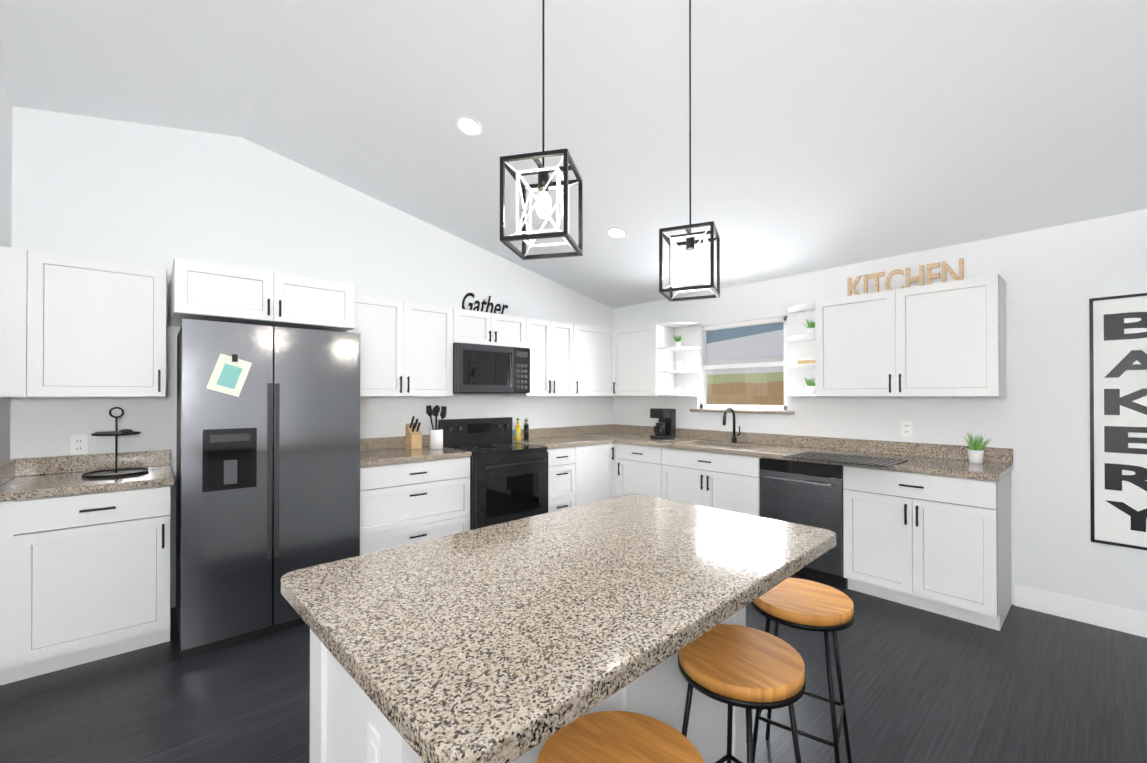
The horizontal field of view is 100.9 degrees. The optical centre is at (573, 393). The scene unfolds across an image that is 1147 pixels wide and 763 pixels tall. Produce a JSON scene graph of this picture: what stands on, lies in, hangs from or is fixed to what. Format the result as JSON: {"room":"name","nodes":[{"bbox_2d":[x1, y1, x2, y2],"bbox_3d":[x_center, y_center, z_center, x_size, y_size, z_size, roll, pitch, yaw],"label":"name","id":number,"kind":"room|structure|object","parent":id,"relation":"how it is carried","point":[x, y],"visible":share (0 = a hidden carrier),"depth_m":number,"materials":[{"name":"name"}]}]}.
{"room":"kitchen","nodes":[
{"label":"kitchen","id":0,"kind":"room"},
{"bbox_2d":[0,81,11,463],"bbox_3d":[-0.721,-0.142,-0.159,0.120,3.041,7.360,0,0,-42],"label":"wall","id":1,"kind":"structure","parent":0,"point":[5,176],"depth_m":2.52,"materials":[{"name":"paint"}]},
{"bbox_2d":[10,106,612,607],"bbox_3d":[-1.355,-0.222,4.284,5.080,3.250,0.120,0,0,-42],"label":"wall","id":2,"kind":"structure","parent":0,"point":[122,192],"depth_m":3.25,"materials":[{"name":"paint"}]},
{"bbox_2d":[70,435,87,454],"bbox_3d":[-2.921,0.305,2.800,0.070,0.116,0.008,0,0,-42],"label":"electrical outlet","id":3,"kind":"object","parent":2,"relation":"attached to","point":[78,444],"visible":1,"depth_m":2.80,"materials":[{"name":"plastic"}]},
{"bbox_2d":[20,249,171,396],"bbox_3d":[-2.730,-0.358,2.753,0.550,0.762,0.329,0,0,-42],"label":"upper cabinet","id":4,"kind":"object","parent":2,"relation":"attached to","point":[71,326],"depth_m":2.61,"materials":[{"name":"white wood"}]},
{"bbox_2d":[170,258,355,332],"bbox_3d":[-2.051,-0.588,3.145,0.937,0.299,0.649,0,0,-42],"label":"upper cabinet","id":5,"kind":"object","parent":2,"relation":"attached to","point":[198,290],"depth_m":2.87,"materials":[{"name":"white wood"}]},
{"bbox_2d":[352,295,455,396],"bbox_3d":[-1.457,-0.352,3.886,0.857,0.762,0.329,0,0,-42],"label":"upper cabinet","id":6,"kind":"object","parent":2,"relation":"attached to","point":[406,348],"depth_m":3.77,"materials":[{"name":"white wood"}]},
{"bbox_2d":[456,308,527,347],"bbox_3d":[-0.851,-0.580,4.427,0.766,0.299,0.329,0,0,-42],"label":"upper cabinet","id":7,"kind":"object","parent":2,"relation":"attached to","point":[473,327],"depth_m":4.29,"materials":[{"name":"white wood"}]},
{"bbox_2d":[462,293,507,313],"bbox_3d":[-0.858,-0.860,4.639,0.520,0.200,0.004,0,0,-42],"label":"gather sign","id":8,"kind":"object","parent":7,"relation":"on","point":[483,303],"visible":0.67,"depth_m":4.62,"materials":[{"name":"black metal"}]},
{"bbox_2d":[453,342,529,393],"bbox_3d":[-0.813,-0.211,4.382,0.758,0.432,0.442,0,0,-42],"label":"microwave","id":9,"kind":"object","parent":7,"relation":"attached to","point":[484,369],"visible":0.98,"depth_m":4.21,"materials":[{"name":"black metal"}]},
{"bbox_2d":[507,318,567,395],"bbox_3d":[-0.315,-0.346,4.902,0.669,0.762,0.329,0,0,-42],"label":"upper cabinet","id":10,"kind":"object","parent":2,"relation":"attached to","point":[547,340],"depth_m":4.73,"materials":[{"name":"white wood"}]},
{"bbox_2d":[568,323,615,395],"bbox_3d":[0.122,-0.344,5.266,0.698,0.762,0.367,0,0,-42],"label":"upper cabinet","id":11,"kind":"object","parent":2,"relation":"attached to","point":[591,350],"depth_m":5.15,"materials":[{"name":"white wood"}]},
{"bbox_2d":[0,575,1146,762],"bbox_3d":[1.131,1.438,1.481,5.080,0.100,7.600,0,0,-42],"label":"floor","id":12,"kind":"structure","parent":0,"point":[1023,685],"depth_m":2.15,"materials":[{"name":"wood"}]},
{"bbox_2d":[0,485,170,684],"bbox_3d":[-2.654,0.952,2.601,0.663,0.885,0.648,0,0,-42],"label":"base cabinet","id":13,"kind":"object","parent":12,"relation":"on","point":[85,578],"visible":1,"depth_m":2.38,"materials":[{"name":"white wood"}]},
{"bbox_2d":[0,450,173,501],"bbox_3d":[-2.654,0.435,2.614,0.677,0.141,0.637,0,0,-42],"label":"countertop","id":14,"kind":"structure","parent":13,"relation":"on","point":[32,478],"depth_m":2.63,"materials":[{"name":"stone"}]},
{"bbox_2d":[81,407,148,477],"bbox_3d":[-2.618,0.271,2.715,0.280,0.384,0.280,0,0,-42],"label":"tiered tray","id":15,"kind":"object","parent":14,"relation":"on","point":[116,472],"visible":1,"depth_m":2.71,"materials":[{"name":"black metal"}]},
{"bbox_2d":[176,319,359,658],"bbox_3d":[-1.964,0.507,3.041,0.880,1.778,0.842,0,0,-42],"label":"refrigerator","id":16,"kind":"object","parent":12,"relation":"on","point":[268,464],"visible":0.98,"depth_m":2.67,"materials":[{"name":"black metal"}]},
{"bbox_2d":[360,457,469,554],"bbox_3d":[-1.361,0.958,3.751,0.891,0.885,0.648,0,0,-42],"label":"base cabinet","id":17,"kind":"object","parent":12,"relation":"on","point":[402,504],"visible":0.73,"depth_m":3.51,"materials":[{"name":"white wood"}]},
{"bbox_2d":[360,435,471,466],"bbox_3d":[-1.371,0.441,3.755,0.908,0.141,0.637,0,0,-42],"label":"countertop","id":18,"kind":"structure","parent":17,"relation":"on","point":[382,451],"depth_m":3.75,"materials":[{"name":"stone"}]},
{"bbox_2d":[405,416,421,448],"bbox_3d":[-1.353,0.333,4.024,0.090,0.274,0.147,0,0,-42],"label":"knife block","id":19,"kind":"object","parent":18,"relation":"on","point":[413,437],"visible":1,"depth_m":4.00,"materials":[{"name":"brown wood"}]},
{"bbox_2d":[426,405,446,448],"bbox_3d":[-1.163,0.287,4.027,0.175,0.366,0.144,0,0,-42],"label":"utensil crock","id":20,"kind":"object","parent":18,"relation":"on","point":[436,438],"visible":1,"depth_m":3.98,"materials":[{"name":"white ceramic"}]},
{"bbox_2d":[438,417,547,529],"bbox_3d":[-0.703,0.821,4.260,0.754,1.165,0.715,0,0,-42],"label":"range oven","id":21,"kind":"object","parent":12,"relation":"on","point":[508,479],"visible":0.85,"depth_m":4.09,"materials":[{"name":"black metal"}]},
{"bbox_2d":[310,606,746,762],"bbox_3d":[-0.023,0.945,1.477,1.302,0.884,0.540,0,0,-44],"label":"base cabinet","id":22,"kind":"object","parent":12,"relation":"on","point":[350,722],"visible":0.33,"depth_m":1.15,"materials":[{"name":"wood"}]},
{"bbox_2d":[280,494,835,762],"bbox_3d":[0.066,0.478,1.382,1.430,0.041,0.870,0,0,-44],"label":"countertop","id":23,"kind":"structure","parent":22,"relation":"on","point":[509,642],"depth_m":1.02,"materials":[{"name":"stone"}]},
{"bbox_2d":[547,446,582,512],"bbox_3d":[-0.302,0.963,4.713,0.434,0.884,0.619,0,0,-42],"label":"base cabinet","id":24,"kind":"object","parent":12,"relation":"on","point":[581,475],"depth_m":4.50,"materials":[{"name":"white wood"}]},
{"bbox_2d":[583,443,610,504],"bbox_3d":[0.015,0.965,4.995,0.529,0.884,0.619,0,0,-42],"label":"base cabinet","id":25,"kind":"object","parent":12,"relation":"on","point":[596,458],"depth_m":4.79,"materials":[{"name":"white wood"}]},
{"bbox_2d":[611,443,618,497],"bbox_3d":[0.445,0.967,5.357,0.709,0.884,0.650,0,0,-42],"label":"base cabinet","id":26,"kind":"object","parent":12,"relation":"on","point":[614,446],"depth_m":4.97,"materials":[{"name":"white wood"}]},
{"bbox_2d":[512,425,615,448],"bbox_3d":[-0.124,0.447,4.863,0.900,0.141,0.641,0,0,-42],"label":"countertop","id":27,"kind":"structure","parent":26,"relation":"on","point":[573,436],"depth_m":5.03,"materials":[{"name":"stone"}]},
{"bbox_2d":[514,418,520,440],"bbox_3d":[-0.559,0.363,4.762,0.061,0.222,0.060,0,0,-42],"label":"oil bottle","id":28,"kind":"object","parent":27,"relation":"on","point":[517,432],"visible":1,"depth_m":4.74,"materials":[{"name":"yellow glass"}]},
{"bbox_2d":[524,418,528,439],"bbox_3d":[-0.483,0.365,4.843,0.054,0.220,0.054,0,0,-42],"label":"bottle","id":29,"kind":"object","parent":27,"relation":"on","point":[526,431],"visible":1,"depth_m":4.82,"materials":[{"name":"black glass"}]},
{"bbox_2d":[596,424,1012,480],"bbox_3d":[1.452,0.544,4.265,0.660,0.341,3.629,0,0,-42],"label":"countertop","id":30,"kind":"structure","parent":26,"relation":"on","point":[947,460],"depth_m":3.77,"materials":[{"name":"stone"}]},
{"bbox_2d":[650,408,675,439],"bbox_3d":[0.926,0.318,4.952,0.250,0.315,0.170,0,0,-42],"label":"coffee maker","id":31,"kind":"object","parent":30,"relation":"on","point":[665,427],"visible":1,"depth_m":4.92,"materials":[{"name":"black plastic"}]},
{"bbox_2d":[722,407,739,442],"bbox_3d":[1.490,0.305,4.470,0.220,0.336,0.092,0,0,-42],"label":"faucet","id":32,"kind":"object","parent":30,"relation":"on","point":[734,439],"visible":1,"depth_m":4.52,"materials":[{"name":"black metal"}]},
{"bbox_2d":[783,451,907,467],"bbox_3d":[1.913,0.461,3.353,0.480,0.012,0.650,0,0,-42],"label":"drying mat","id":33,"kind":"object","parent":30,"relation":"on","point":[853,459],"visible":1,"depth_m":3.29,"materials":[{"name":"black fabric"}]},
{"bbox_2d":[964,433,989,463],"bbox_3d":[2.691,0.365,3.153,0.150,0.200,0.150,0,0,-42],"label":"potted plant","id":34,"kind":"object","parent":30,"relation":"on","point":[975,452],"visible":1,"depth_m":3.14,"materials":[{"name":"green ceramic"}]},
{"bbox_2d":[537,711,704,762],"bbox_3d":[0.092,1.054,0.913,0.334,0.663,0.334,0,0,40],"label":"stool","id":35,"kind":"object","parent":12,"relation":"on","point":[614,737],"visible":0.98,"depth_m":0.98,"materials":[{"name":"brown wood"}]},
{"bbox_2d":[619,443,706,498],"bbox_3d":[0.883,0.964,4.929,0.619,0.884,0.674,0,0,-42],"label":"base cabinet","id":36,"kind":"object","parent":12,"relation":"on","point":[643,470],"depth_m":4.63,"materials":[{"name":"white wood"}]},
{"bbox_2d":[667,463,759,516],"bbox_3d":[1.372,1.068,4.379,0.619,0.670,1.031,0,0,-42],"label":"base cabinet","id":37,"kind":"object","parent":12,"relation":"on","point":[712,485],"depth_m":4.07,"materials":[{"name":"white wood"}]},
{"bbox_2d":[678,624,805,762],"bbox_3d":[0.463,1.056,1.324,0.334,0.663,0.334,0,0,-36],"label":"stool","id":38,"kind":"object","parent":12,"relation":"on","point":[749,669],"visible":1,"depth_m":1.26,"materials":[{"name":"brown wood"}]},
{"bbox_2d":[751,578,853,762],"bbox_3d":[0.819,1.059,1.707,0.334,0.663,0.334,0,0,34],"label":"stool","id":39,"kind":"object","parent":12,"relation":"on","point":[803,604],"visible":0.92,"depth_m":1.64,"materials":[{"name":"brown wood"}]},
{"bbox_2d":[760,458,845,588],"bbox_3d":[1.893,0.959,3.741,0.640,0.882,0.604,0,0,-42],"label":"dishwasher","id":40,"kind":"object","parent":12,"relation":"on","point":[804,493],"visible":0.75,"depth_m":3.50,"materials":[{"name":"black metal"}]},
{"bbox_2d":[843,466,1011,630],"bbox_3d":[2.384,0.955,3.222,0.648,0.885,0.812,0,0,-42],"label":"base cabinet","id":41,"kind":"object","parent":12,"relation":"on","point":[939,544],"visible":1,"depth_m":2.98,"materials":[{"name":"white wood"}]},
{"bbox_2d":[0,0,1146,308],"bbox_3d":[1.131,-1.476,1.497,5.080,0.873,7.600,0,0,-42],"label":"ceiling","id":42,"kind":"structure","parent":0,"point":[826,134],"depth_m":2.50,"materials":[{"name":"paint"}]},
{"bbox_2d":[455,116,483,136],"bbox_3d":[-0.628,-1.611,2.864,0.168,0.039,0.170,0,0,-42],"label":"recessed light","id":43,"kind":"object","parent":42,"relation":"in","point":[469,126],"visible":1,"depth_m":2.85,"materials":[{"name":"white plastic"}]},
{"bbox_2d":[500,0,582,259],"bbox_3d":[-0.089,-1.078,1.400,0.195,1.306,0.195,0,0,13],"label":"pendant light","id":44,"kind":"object","parent":42,"relation":"hanging from","point":[544,185],"visible":1,"depth_m":1.37,"materials":[{"name":"black metal"}]},
{"bbox_2d":[606,227,626,237],"bbox_3d":[0.354,-1.322,3.910,0.168,0.039,0.170,0,0,-42],"label":"recessed light","id":45,"kind":"object","parent":42,"relation":"in","point":[614,232],"visible":1,"depth_m":3.90,"materials":[{"name":"white plastic"}]},
{"bbox_2d":[659,0,719,301],"bbox_3d":[0.445,-0.985,1.807,0.195,1.224,0.195,0,0,23],"label":"pendant light","id":46,"kind":"object","parent":42,"relation":"hanging from","point":[690,260],"visible":1,"depth_m":1.79,"materials":[{"name":"black metal"}]},
{"bbox_2d":[613,209,1146,612],"bbox_3d":[2.984,0.147,3.137,0.120,2.501,7.360,0,0,-42],"label":"wall","id":47,"kind":"structure","parent":0,"point":[1055,279],"depth_m":3.08,"materials":[{"name":"paint"}]},
{"bbox_2d":[616,324,674,395],"bbox_3d":[0.765,-0.344,5.258,0.368,0.762,0.616,0,0,-42],"label":"upper cabinet","id":48,"kind":"object","parent":47,"relation":"attached to","point":[638,358],"depth_m":5.09,"materials":[{"name":"white wood"}]},
{"bbox_2d":[657,322,700,395],"bbox_3d":[1.095,-0.346,4.920,0.325,0.762,0.325,0,0,-42],"label":"corner shelf","id":49,"kind":"object","parent":47,"relation":"attached to","point":[688,374],"visible":1,"depth_m":4.97,"materials":[{"name":"white wood"}]},
{"bbox_2d":[673,334,681,393],"bbox_3d":[1.103,-0.304,4.981,0.132,0.636,0.111,0,0,-42],"label":"decor","id":50,"kind":"object","parent":49,"relation":"on","point":[677,390],"visible":0.92,"depth_m":4.95,"materials":[{"name":"white ceramic"}]},
{"bbox_2d":[690,409,794,414],"bbox_3d":[1.601,0.177,4.590,0.075,0.030,1.070,0,0,-42],"label":"window sill","id":51,"kind":"structure","parent":47,"relation":"attached to","point":[747,411],"depth_m":4.48,"materials":[{"name":"stone"}]},
{"bbox_2d":[700,316,786,410],"bbox_3d":[1.651,-0.267,4.637,0.060,0.855,0.930,0,0,-42],"label":"window","id":52,"kind":"structure","parent":47,"relation":"in","point":[705,367],"depth_m":4.61,"materials":[{"name":"clear glass"}]},
{"bbox_2d":[788,301,815,396],"bbox_3d":[1.927,-0.351,3.985,0.325,0.762,0.325,0,0,-42],"label":"corner shelf","id":53,"kind":"object","parent":47,"relation":"attached to","point":[801,339],"visible":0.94,"depth_m":4.12,"materials":[{"name":"white wood"}]},
{"bbox_2d":[798,319,814,393],"bbox_3d":[1.985,-0.309,3.976,0.140,0.635,0.142,0,0,-42],"label":"decor","id":54,"kind":"object","parent":53,"relation":"on","point":[810,383],"visible":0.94,"depth_m":3.95,"materials":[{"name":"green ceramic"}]},
{"bbox_2d":[901,421,911,436],"bbox_3d":[2.510,0.269,3.571,0.008,0.116,0.070,0,0,-42],"label":"outlet","id":55,"kind":"object","parent":47,"relation":"attached to","point":[906,428],"visible":1,"depth_m":3.57,"materials":[{"name":"plastic"}]},
{"bbox_2d":[815,275,1006,396],"bbox_3d":[2.396,-0.354,3.454,0.330,0.762,1.090,0,0,-42],"label":"upper cabinet","id":56,"kind":"object","parent":47,"relation":"attached to","point":[944,339],"depth_m":3.26,"materials":[{"name":"white wood"}]},
{"bbox_2d":[847,258,963,295],"bbox_3d":[2.428,-0.830,3.510,0.022,0.185,0.720,0,0,-42],"label":"sign","id":57,"kind":"object","parent":56,"relation":"on","point":[851,286],"visible":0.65,"depth_m":3.47,"materials":[{"name":"brown wood"}]},
{"bbox_2d":[1014,584,1146,637],"bbox_3d":[4.139,1.320,1.732,0.013,0.138,3.715,0,0,-42],"label":"baseboard","id":58,"kind":"structure","parent":47,"relation":"attached to","point":[1126,620],"depth_m":2.88,"materials":[{"name":"white wood"}]},
{"bbox_2d":[1089,293,1146,549],"bbox_3d":[3.246,0.162,2.728,0.026,1.465,0.370,0,0,-42],"label":"sign","id":59,"kind":"object","parent":47,"relation":"attached to","point":[1110,524],"visible":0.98,"depth_m":2.79,"materials":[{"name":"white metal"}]},
{"bbox_2d":[1104,312,1146,340],"bbox_3d":[3.241,-0.390,2.727,0.002,0.155,0.255,0,0,-42],"label":"letter sign","id":60,"kind":"object","parent":59,"relation":"attached to","point":[1115,325],"visible":1,"depth_m":2.77,"materials":[{"name":"black paint"}]},
{"bbox_2d":[1104,350,1146,377],"bbox_3d":[3.241,-0.169,2.725,0.002,0.155,0.255,0,0,-42],"label":"letter sign","id":61,"kind":"object","parent":59,"relation":"attached to","point":[1125,363],"visible":1,"depth_m":2.74,"materials":[{"name":"black metal"}]},
{"bbox_2d":[1104,389,1146,414],"bbox_3d":[3.241,0.052,2.724,0.002,0.155,0.255,0,0,-42],"label":"letter sign","id":62,"kind":"object","parent":59,"relation":"attached to","point":[1113,400],"visible":1,"depth_m":2.77,"materials":[{"name":"black metal"}]},
{"bbox_2d":[1104,426,1146,454],"bbox_3d":[3.241,0.273,2.723,0.002,0.155,0.255,0,0,-42],"label":"letter sign","id":63,"kind":"object","parent":59,"relation":"attached to","point":[1117,439],"visible":1,"depth_m":2.77,"materials":[{"name":"black metal"}]},
{"bbox_2d":[1105,463,1146,490],"bbox_3d":[3.241,0.493,2.722,0.002,0.155,0.255,0,0,-42],"label":"letter sign","id":64,"kind":"object","parent":59,"relation":"attached to","point":[1114,477],"visible":1,"depth_m":2.77,"materials":[{"name":"black metal"}]},
{"bbox_2d":[1105,500,1146,531],"bbox_3d":[3.241,0.714,2.720,0.002,0.155,0.255,0,0,-42],"label":"letter sign","id":65,"kind":"object","parent":59,"relation":"attached to","point":[1138,520],"visible":1,"depth_m":2.73,"materials":[{"name":"black metal"}]},
{"label":"outside","id":66,"kind":"structure","parent":0,"visible":0},
{"bbox_3d":[16.518,1.879,18.011,39.870,0.200,55.000,0,0,-42],"label":"ground","id":67,"kind":"structure","parent":66,"visible":0},
{"bbox_2d":[706,381,783,404],"bbox_3d":[3.018,0.759,9.368,0.060,1.945,22.030,0,0,-42],"label":"fence","id":68,"kind":"object","parent":67,"relation":"on","point":[745,393],"depth_m":9.02,"materials":[{"name":"brown wood"}]},
{"bbox_2d":[706,329,783,383],"bbox_3d":[9.093,-0.739,14.764,8.300,5.000,19.000,0,0,-42],"label":"house","id":69,"kind":"structure","parent":67,"relation":"on","point":[750,347],"depth_m":13.83,"materials":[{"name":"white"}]}
]}

